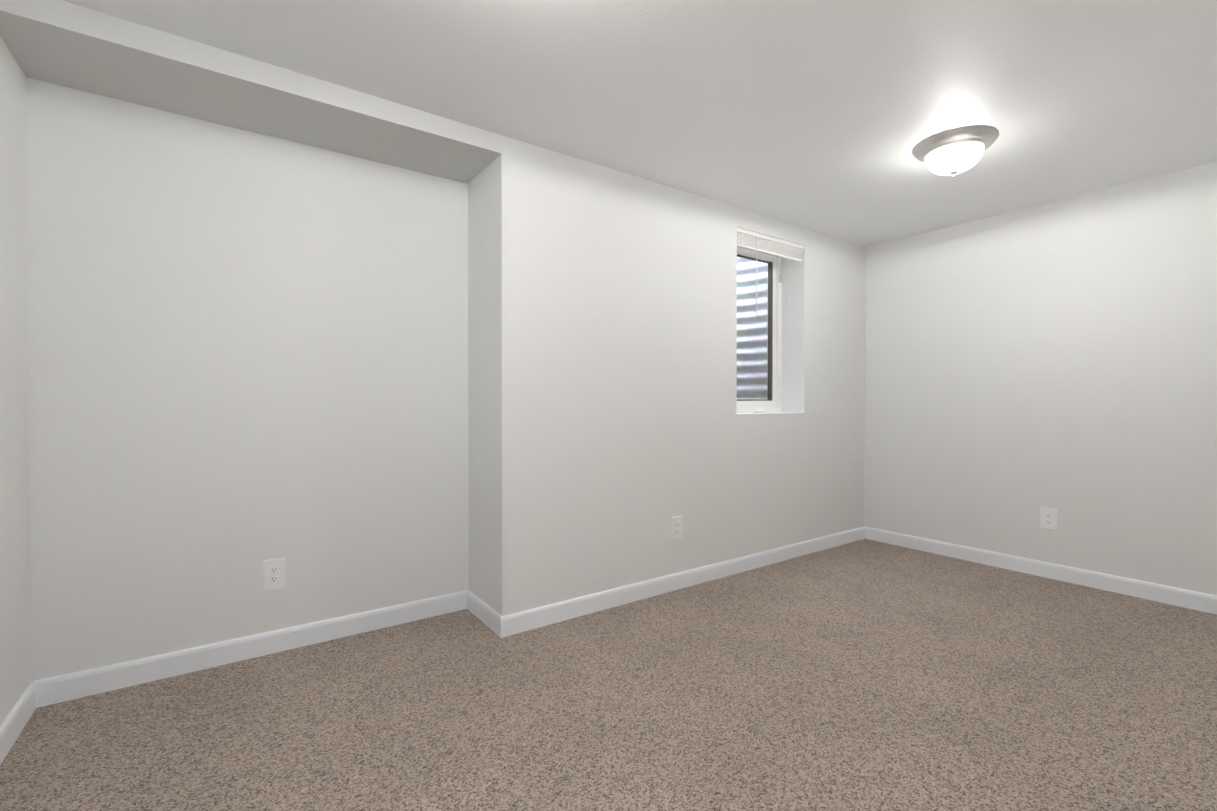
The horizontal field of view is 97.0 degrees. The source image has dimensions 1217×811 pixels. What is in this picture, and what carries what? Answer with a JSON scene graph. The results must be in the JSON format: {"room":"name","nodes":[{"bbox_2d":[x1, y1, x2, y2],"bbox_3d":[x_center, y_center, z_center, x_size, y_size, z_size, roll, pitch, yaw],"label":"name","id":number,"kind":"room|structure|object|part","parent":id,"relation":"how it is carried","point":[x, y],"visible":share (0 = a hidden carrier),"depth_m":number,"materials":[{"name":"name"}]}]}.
{"room":"empty basement room","nodes":[
{"label":"empty basement room","id":0,"kind":"room"},
{"bbox_2d":[0,36,30,724],"bbox_3d":[-1.052,-0.072,0.375,0.120,2.350,3.980,0,1,-35],"label":"wall","id":1,"kind":"structure","parent":0,"point":[15,630],"depth_m":1.80,"materials":[{"name":"white paint"}]},
{"bbox_2d":[0,681,35,764],"bbox_3d":[-1.922,1.045,1.728,0.014,0.095,0.540,0,1,-35],"label":"baseboard","id":2,"kind":"structure","parent":1,"relation":"attached to","point":[13,724],"depth_m":1.77,"materials":[{"name":"white wood"}]},
{"bbox_2d":[26,77,468,680],"bbox_3d":[-1.403,-0.088,2.491,1.754,2.350,0.120,0,1,-35],"label":"wall","id":3,"kind":"structure","parent":0,"point":[248,351],"depth_m":2.27,"materials":[{"name":"white paint"}]},
{"bbox_2d":[32,590,467,707],"bbox_3d":[-1.413,1.040,2.411,1.634,0.095,0.014,0,1,-35],"label":"baseboard","id":4,"kind":"structure","parent":3,"relation":"attached to","point":[72,686],"depth_m":2.27,"materials":[{"name":"white wood"}]},
{"bbox_2d":[262,558,284,591],"bbox_3d":[-1.472,0.745,2.370,0.086,0.136,0.009,0,1,-35],"label":"outlet","id":5,"kind":"object","parent":3,"relation":"attached to","point":[273,574],"visible":1,"depth_m":2.37,"materials":[{"name":"white plastic"}]},
{"bbox_2d":[0,0,501,183],"bbox_3d":[-1.292,-1.219,2.222,1.634,0.085,0.433,0,1,-35],"label":"soffit","id":6,"kind":"structure","parent":0,"point":[67,44],"depth_m":2.03,"materials":[{"name":"white paint"}]},
{"bbox_2d":[468,174,479,597],"bbox_3d":[-0.654,-0.091,2.848,0.120,2.350,0.163,0,1,-35],"label":"wall","id":7,"kind":"structure","parent":0,"point":[474,370],"depth_m":2.81,"materials":[{"name":"white paint"}]},
{"bbox_2d":[467,590,501,636],"bbox_3d":[-0.631,1.037,2.708,0.014,0.095,0.432,0,1,-35],"label":"baseboard","id":8,"kind":"structure","parent":7,"relation":"attached to","point":[484,612],"depth_m":2.69,"materials":[{"name":"white wood"}]},
{"bbox_2d":[0,539,1216,810],"bbox_3d":[0.947,1.142,1.800,5.020,0.100,3.980,0,1,-35],"label":"floor","id":9,"kind":"structure","parent":0,"point":[866,675],"depth_m":1.91,"materials":[{"name":"carpet"}]},
{"bbox_2d":[63,0,1216,246],"bbox_3d":[0.947,-1.308,1.781,5.020,0.100,3.980,0,1,-35],"label":"ceiling","id":10,"kind":"structure","parent":0,"point":[823,116],"depth_m":2.10,"materials":[{"name":"white paint"}]},
{"bbox_2d":[912,125,998,177],"bbox_3d":[1.665,-1.181,2.596,0.352,0.167,0.352,0,1,-35],"label":"ceiling light","id":11,"kind":"object","parent":10,"relation":"attached to","point":[953,152],"visible":1,"depth_m":2.51,"materials":[{"name":"white glass"}]},
{"bbox_3d":[1.665,-1.158,2.596,0.244,0.121,0.244,0,1,-35],"label":"lamp shade","id":12,"kind":"part","parent":11,"relation":"part of","materials":[{"name":"white glass"}]},
{"bbox_2d":[479,135,864,615],"bbox_3d":[0.755,-0.097,3.580,3.266,2.350,0.270,0,1,-35],"label":"wall","id":13,"kind":"structure","parent":0,"point":[617,431],"depth_m":2.99,"materials":[{"name":"white paint"}]},
{"bbox_2d":[671,516,682,540],"bbox_3d":[0.404,0.721,3.167,0.086,0.136,0.009,0,1,-35],"label":"electrical outlet","id":14,"kind":"object","parent":13,"relation":"attached to","point":[676,527],"visible":1,"depth_m":3.16,"materials":[{"name":"white plastic"}]},
{"bbox_2d":[500,526,864,637],"bbox_3d":[0.782,1.031,3.435,3.160,0.095,0.014,0,1,-35],"label":"baseboard","id":15,"kind":"structure","parent":13,"relation":"attached to","point":[527,620],"depth_m":3.08,"materials":[{"name":"white wood"}]},
{"bbox_2d":[737,257,766,398],"bbox_3d":[0.739,-0.602,4.200,1.148,2.250,0.766,0,1,-35],"label":"window well","id":16,"kind":"object","parent":13,"relation":"attached to","point":[757,389],"depth_m":4.49,"materials":[{"name":"metal"}]},
{"bbox_2d":[737,247,781,412],"bbox_3d":[0.992,-0.549,3.843,0.717,1.203,0.109,0,1,-35],"label":"window","id":17,"kind":"structure","parent":13,"relation":"in","point":[771,402],"depth_m":4.00,"materials":[{"name":"white plastic"}]},
{"bbox_2d":[737,228,803,316],"bbox_3d":[1.107,-0.869,3.678,0.713,0.560,0.040,0,1,-35],"label":"window blind","id":18,"kind":"object","parent":17,"relation":"attached to","point":[756,242],"visible":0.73,"depth_m":3.64,"materials":[{"name":"white plastic"}]},
{"bbox_2d":[864,162,1216,594],"bbox_3d":[3.107,-0.092,2.980,0.120,2.350,3.427,0,1,-35],"label":"wall","id":19,"kind":"structure","parent":0,"point":[1023,366],"depth_m":3.33,"materials":[{"name":"white paint"}]},
{"bbox_2d":[865,527,1216,613],"bbox_3d":[3.017,1.035,3.000,0.014,0.095,3.307,0,1,-35],"label":"baseboard","id":20,"kind":"structure","parent":19,"relation":"attached to","point":[1190,599],"depth_m":3.32,"materials":[{"name":"white wood"}]},
{"bbox_2d":[1040,507,1057,530],"bbox_3d":[2.756,0.709,3.371,0.009,0.136,0.086,0,1,-35],"label":"electrical outlet","id":21,"kind":"object","parent":19,"relation":"attached to","point":[1048,518],"visible":1,"depth_m":3.37,"materials":[{"name":"white plastic"}]}
]}

